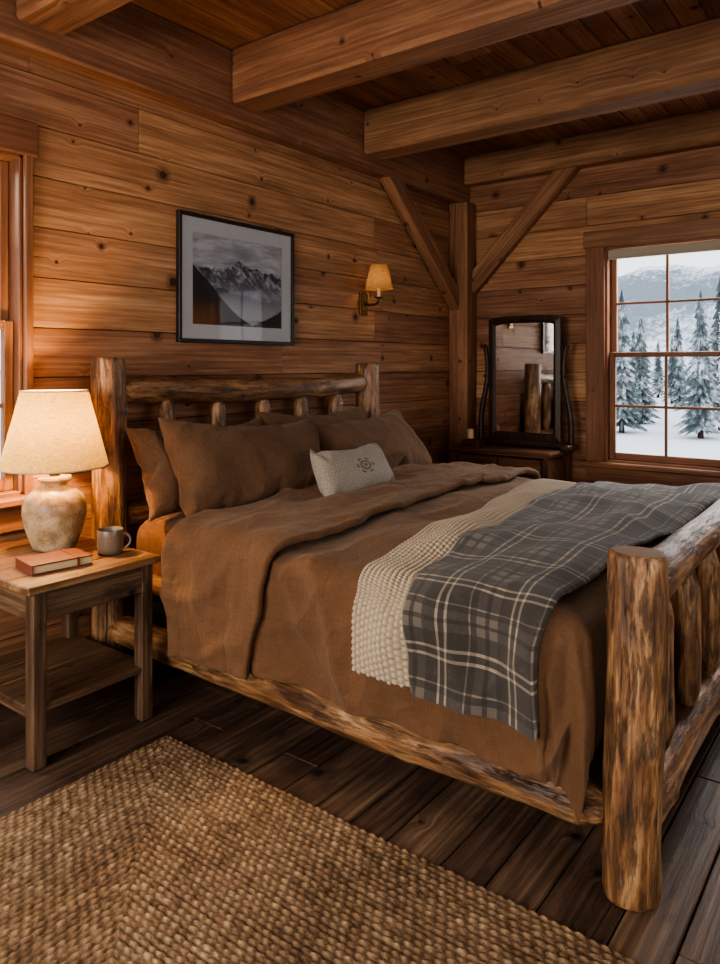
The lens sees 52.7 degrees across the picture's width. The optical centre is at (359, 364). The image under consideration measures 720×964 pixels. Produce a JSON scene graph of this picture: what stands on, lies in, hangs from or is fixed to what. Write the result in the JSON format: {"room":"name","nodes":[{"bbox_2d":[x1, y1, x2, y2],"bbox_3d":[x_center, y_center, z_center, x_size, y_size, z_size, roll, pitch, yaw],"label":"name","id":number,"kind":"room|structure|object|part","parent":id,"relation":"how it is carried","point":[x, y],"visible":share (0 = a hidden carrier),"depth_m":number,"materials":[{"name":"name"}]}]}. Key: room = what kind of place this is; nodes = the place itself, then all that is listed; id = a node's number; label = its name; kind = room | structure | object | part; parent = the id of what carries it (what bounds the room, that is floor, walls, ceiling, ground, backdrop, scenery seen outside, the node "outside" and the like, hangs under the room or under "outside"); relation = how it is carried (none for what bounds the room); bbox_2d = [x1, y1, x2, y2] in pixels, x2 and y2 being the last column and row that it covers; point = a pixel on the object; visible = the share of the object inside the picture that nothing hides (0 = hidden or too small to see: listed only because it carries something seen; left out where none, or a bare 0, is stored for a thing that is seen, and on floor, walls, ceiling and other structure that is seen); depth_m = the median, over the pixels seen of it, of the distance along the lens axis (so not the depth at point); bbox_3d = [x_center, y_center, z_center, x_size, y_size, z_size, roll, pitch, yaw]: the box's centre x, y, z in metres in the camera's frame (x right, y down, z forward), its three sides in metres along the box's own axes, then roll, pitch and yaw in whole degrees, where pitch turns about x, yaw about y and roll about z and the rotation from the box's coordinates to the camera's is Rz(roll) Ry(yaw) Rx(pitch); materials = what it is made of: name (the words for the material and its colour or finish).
{"room":"cabin bedroom","nodes":[
{"label":"cabin bedroom","id":0,"kind":"room"},
{"bbox_2d":[0,47,449,654],"bbox_3d":[-1.377,-0.200,3.599,0.140,3.500,7.580,0,0,37],"label":"wall","id":1,"kind":"structure","parent":0,"point":[113,168],"depth_m":3.97,"materials":[{"name":"brown wood"}]},
{"bbox_2d":[0,113,37,533],"bbox_3d":[-1.833,-0.180,2.944,0.225,1.840,1.055,0,0,37],"label":"window","id":2,"kind":"structure","parent":1,"relation":"in","point":[18,137],"depth_m":3.28,"materials":[{"name":"brown wood"}]},
{"bbox_2d":[82,609,166,648],"bbox_3d":[-1.312,1.380,3.550,0.024,0.140,7.280,0,0,37],"label":"baseboard","id":3,"kind":"structure","parent":1,"relation":"attached to","point":[159,617],"depth_m":3.86,"materials":[{"name":"brown wood"}]},
{"bbox_2d":[0,0,469,203],"bbox_3d":[-1.274,-1.600,3.521,0.120,0.400,7.280,0,0,37],"label":"ceiling beam","id":4,"kind":"structure","parent":1,"relation":"attached to","point":[129,47],"depth_m":3.96,"materials":[{"name":"brown wood"}]},
{"bbox_2d":[176,209,293,345],"bbox_3d":[-0.714,-0.486,4.333,0.030,0.723,0.930,0,0,37],"label":"framed picture","id":5,"kind":"object","parent":1,"relation":"attached to","point":[235,280],"visible":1,"depth_m":4.28,"materials":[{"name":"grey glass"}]},
{"bbox_2d":[193,232,280,328],"bbox_3d":[-0.717,-0.486,4.335,0.001,0.513,0.720,0,0,37],"label":"print","id":6,"kind":"object","parent":5,"relation":"attached to","point":[236,282],"depth_m":4.31},
{"bbox_2d":[359,264,392,314],"bbox_3d":[0.119,-0.542,5.251,0.254,0.355,0.208,0,0,37],"label":"wall sconce","id":7,"kind":"object","parent":1,"relation":"attached to","point":[378,279],"visible":1,"depth_m":5.19,"materials":[{"name":"fabric"}]},
{"bbox_3d":[0.137,-0.632,5.237,0.208,0.175,0.208,0,0,37],"label":"lamp shade","id":8,"kind":"part","parent":7,"relation":"part of","materials":[{"name":"fabric"}]},
{"bbox_2d":[0,649,719,963],"bbox_3d":[0.752,1.500,1.989,5.500,0.099,7.580,0,0,37],"label":"floor","id":9,"kind":"structure","parent":0,"point":[550,866],"depth_m":2.43,"materials":[{"name":"brown wood"}]},
{"bbox_2d":[0,535,160,771],"bbox_3d":[-1.243,1.117,2.965,0.638,0.665,0.570,0,0,37],"label":"nightstand","id":10,"kind":"object","parent":9,"relation":"on","point":[39,677],"visible":0.86,"depth_m":2.83,"materials":[{"name":"brown wood"}]},
{"bbox_2d":[15,547,92,575],"bbox_3d":[-1.193,0.764,2.840,0.235,0.040,0.168,0,0,-45],"label":"leather journal","id":11,"kind":"object","parent":10,"relation":"on","point":[61,559],"visible":1,"depth_m":2.80,"materials":[{"name":"brown leather"}]},
{"bbox_2d":[0,389,109,551],"bbox_3d":[-1.312,0.446,3.123,0.448,0.678,0.448,0,0,37],"label":"table lamp","id":12,"kind":"object","parent":10,"relation":"on","point":[53,432],"visible":0.99,"depth_m":3.00,"materials":[{"name":"ceramic"},{"name":"linen"}]},
{"bbox_3d":[-1.312,0.273,3.123,0.440,0.325,0.440,0,0,37],"label":"lamp shade","id":13,"kind":"part","parent":12,"relation":"part of","materials":[{"name":"fabric"}]},
{"bbox_2d":[0,635,141,711],"bbox_3d":[-1.243,1.240,2.965,0.588,0.020,0.510,0,0,37],"label":"shelf","id":14,"kind":"object","parent":10,"relation":"attached to","point":[78,666],"depth_m":2.93,"materials":[{"name":"brown wood"}]},
{"bbox_2d":[97,526,131,555],"bbox_3d":[-1.036,0.735,3.036,0.112,0.101,0.119,0,0,37],"label":"coffee mug","id":15,"kind":"object","parent":10,"relation":"on","point":[109,539],"visible":1,"depth_m":2.99,"materials":[{"name":"ceramic"}]},
{"bbox_2d":[0,735,641,963],"bbox_3d":[-0.127,1.439,1.042,3.160,0.015,2.110,0,0,37],"label":"braided rug","id":16,"kind":"object","parent":9,"relation":"on","point":[168,851],"visible":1,"depth_m":2.01,"materials":[{"name":"wicker"}]},
{"bbox_2d":[89,357,719,911],"bbox_3d":[0.394,0.709,3.548,2.626,1.487,2.480,0,0,37],"label":"bed","id":17,"kind":"object","parent":9,"relation":"on","point":[257,598],"visible":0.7,"depth_m":2.55,"materials":[{"name":"brown fabric"}]},
{"bbox_3d":[-0.278,0.990,2.783,2.160,0.094,0.105,0,0,37],"label":"rail","id":18,"kind":"part","parent":17,"relation":"part of","materials":[{"name":"brown wood"}]},
{"bbox_3d":[0.362,0.900,3.563,2.150,0.360,1.980,0,0,37],"label":"mattress","id":19,"kind":"part","parent":17,"relation":"part of","materials":[{"name":"brown fabric"}]},
{"bbox_2d":[126,416,262,520],"bbox_3d":[-0.744,0.494,3.658,0.263,0.426,0.915,0,0,37],"label":"pillow","id":20,"kind":"object","parent":17,"relation":"on","point":[161,484],"visible":0.28,"depth_m":3.32,"materials":[{"name":"brown fabric"}]},
{"bbox_2d":[158,418,320,516],"bbox_3d":[-0.511,0.493,3.609,0.339,0.502,1.011,0,0,42],"label":"pillow","id":21,"kind":"object","parent":17,"relation":"on","point":[215,466],"visible":0.83,"depth_m":3.39,"materials":[{"name":"brown fabric"}]},
{"bbox_2d":[259,405,366,425],"bbox_3d":[-0.217,0.484,4.377,0.256,0.440,0.917,0,0,37],"label":"pillow","id":22,"kind":"object","parent":17,"relation":"on","point":[356,413],"visible":0.2,"depth_m":4.36,"materials":[{"name":"brown fabric"}]},
{"bbox_2d":[310,443,394,495],"bbox_3d":[-0.028,0.534,3.632,0.181,0.268,0.594,0,0,34],"label":"lumbar pillow","id":23,"kind":"object","parent":17,"relation":"on","point":[340,471],"visible":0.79,"depth_m":3.50,"materials":[{"name":"beige fabric"}]},
{"bbox_3d":[-0.232,1.238,2.719,2.310,0.150,0.153,0,0,37],"label":"rail","id":24,"kind":"part","parent":17,"relation":"part of","materials":[{"name":"brown wood"}]},
{"bbox_2d":[313,408,431,468],"bbox_3d":[0.072,0.507,4.372,0.342,0.434,1.032,0,0,34],"label":"pillow","id":25,"kind":"object","parent":17,"relation":"on","point":[399,443],"visible":0.47,"depth_m":4.29,"materials":[{"name":"brown fabric"}]},
{"bbox_2d":[351,479,575,687],"bbox_3d":[0.734,0.808,3.270,0.429,0.401,2.411,0,0,31],"label":"knit throw","id":26,"kind":"object","parent":17,"relation":"on","point":[379,647],"visible":0.41,"depth_m":2.41,"materials":[{"name":"beige fabric"}]},
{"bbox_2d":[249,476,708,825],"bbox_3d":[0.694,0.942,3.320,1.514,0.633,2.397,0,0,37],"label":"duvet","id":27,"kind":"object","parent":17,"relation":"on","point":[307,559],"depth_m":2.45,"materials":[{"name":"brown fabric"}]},
{"bbox_2d":[402,481,719,740],"bbox_3d":[0.955,0.805,3.116,0.816,0.433,2.475,0,0,37],"label":"plaid blanket","id":28,"kind":"object","parent":17,"relation":"on","point":[475,618],"visible":0.99,"depth_m":2.22,"materials":[{"name":"fabric"}]},
{"bbox_2d":[449,201,475,462],"bbox_3d":[0.892,0.020,6.327,0.180,2.840,0.180,0,0,37],"label":"post","id":29,"kind":"object","parent":9,"relation":"on","point":[462,215],"visible":0.58,"depth_m":6.25,"materials":[{"name":"brown wood"}]},
{"bbox_2d":[379,177,458,309],"bbox_3d":[0.510,-1.012,5.871,0.090,1.095,1.226,0,0,37],"label":"knee brace","id":30,"kind":"object","parent":29,"relation":"attached to","point":[396,190],"visible":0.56,"depth_m":5.82,"materials":[{"name":"brown wood"}]},
{"bbox_2d":[472,167,580,292],"bbox_3d":[1.346,-1.170,6.041,1.073,1.091,0.080,0,0,37],"label":"knee brace","id":31,"kind":"object","parent":29,"relation":"attached to","point":[557,180],"visible":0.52,"depth_m":6.01,"materials":[{"name":"brown wood"}]},
{"bbox_2d":[447,443,573,481],"bbox_3d":[1.204,1.055,5.844,0.870,0.790,0.506,0,0,37],"label":"dresser","id":32,"kind":"object","parent":9,"relation":"on","point":[551,463],"visible":0.2,"depth_m":5.66,"materials":[{"name":"brown wood"}]},
{"bbox_2d":[460,439,485,447],"bbox_3d":[0.916,0.633,5.902,0.170,0.054,0.130,0,0,37],"label":"stacked books","id":33,"kind":"object","parent":32,"relation":"on","point":[477,443],"visible":0.95,"depth_m":5.85,"materials":[{"name":"brown paper"}]},
{"bbox_2d":[466,428,474,439],"bbox_3d":[0.900,0.561,5.914,0.074,0.087,0.074,0,0,37],"label":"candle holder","id":34,"kind":"object","parent":33,"relation":"on","point":[470,432],"visible":1,"depth_m":5.89,"materials":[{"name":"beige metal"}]},
{"bbox_2d":[467,428,473,437],"bbox_3d":[0.900,0.556,5.914,0.052,0.077,0.052,0,0,37],"label":"candle","id":35,"kind":"object","parent":34,"relation":"on","point":[470,432],"depth_m":5.89,"materials":[{"name":"wax"}]},
{"bbox_2d":[478,315,577,450],"bbox_3d":[1.320,0.130,5.873,0.833,1.060,0.200,0,0,37],"label":"mirror","id":36,"kind":"object","parent":32,"relation":"on","point":[525,375],"visible":0.98,"depth_m":5.87,"materials":[{"name":"brown mirror"}]},
{"bbox_3d":[1.325,0.102,5.880,0.500,0.885,0.001,0,0,37],"label":"glass","id":37,"kind":"part","parent":36,"relation":"part of","materials":[{"name":"brown mirror"}]},
{"bbox_3d":[1.328,0.102,5.884,0.620,1.005,0.041,0,0,37],"label":"frame","id":38,"kind":"part","parent":36,"relation":"part of","materials":[{"name":"brown wood"}]},
{"bbox_2d":[129,0,719,157],"bbox_3d":[0.752,-1.863,1.989,5.500,0.125,7.580,0,0,37],"label":"ceiling","id":39,"kind":"structure","parent":0,"point":[231,24],"depth_m":4.06,"materials":[{"name":"brown wood"}]},
{"bbox_2d":[16,0,132,35],"bbox_3d":[0.601,-1.643,1.690,5.070,0.312,0.220,0,0,37],"label":"ceiling beam","id":40,"kind":"structure","parent":39,"relation":"attached to","point":[59,17],"depth_m":3.08,"materials":[{"name":"brown wood"}]},
{"bbox_2d":[233,0,640,112],"bbox_3d":[1.355,-1.643,2.687,5.070,0.312,0.220,0,0,37],"label":"ceiling beam","id":41,"kind":"structure","parent":39,"relation":"attached to","point":[363,40],"depth_m":3.56,"materials":[{"name":"brown wood"}]},
{"bbox_2d":[364,17,719,159],"bbox_3d":[2.109,-1.643,3.684,5.070,0.312,0.220,0,0,37],"label":"ceiling beam","id":42,"kind":"structure","parent":39,"relation":"attached to","point":[684,61],"depth_m":4.29,"materials":[{"name":"brown wood"}]},
{"bbox_2d":[470,146,719,482],"bbox_3d":[2.990,-0.200,4.948,5.500,3.500,0.140,0,0,37],"label":"wall","id":43,"kind":"structure","parent":0,"point":[545,273],"depth_m":5.83,"materials":[{"name":"brown wood"}]},
{"bbox_2d":[464,108,719,186],"bbox_3d":[2.959,-1.680,4.808,5.080,0.240,0.120,0,0,37],"label":"beam","id":44,"kind":"structure","parent":43,"relation":"attached to","point":[697,130],"depth_m":5.59,"materials":[{"name":"brown wood"}]},
{"bbox_2d":[580,217,719,485],"bbox_3d":[2.284,-0.070,5.441,1.220,1.960,0.225,0,0,37],"label":"window","id":45,"kind":"structure","parent":43,"relation":"in","point":[604,248],"depth_m":5.61,"materials":[{"name":"brown wood"}]},
{"label":"outside","id":46,"kind":"structure","parent":0,"visible":0},
{"bbox_2d":[0,379,719,478],"bbox_3d":[4.088,1.477,21.984,160.000,1.830,160.000,0,0,37],"label":"snowy ground","id":47,"kind":"structure","parent":46,"point":[651,442],"depth_m":21.52,"materials":[{"name":"white snow"}]},
{"bbox_2d":[616,277,719,438],"bbox_3d":[2.001,-1.251,22.834,53.363,7.001,29.036,0,0,-45],"label":"pine forest","id":48,"kind":"object","parent":47,"relation":"on","point":[632,376],"visible":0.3,"depth_m":23.28,"materials":[{"name":"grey plant"}]},
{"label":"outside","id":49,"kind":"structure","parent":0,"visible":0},
{"bbox_2d":[0,264,719,385],"bbox_3d":[43.029,-8.428,106.628,200.000,23.085,130.000,0,0,37],"label":"mountain","id":50,"kind":"structure","parent":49,"point":[648,283],"depth_m":96.08}
]}

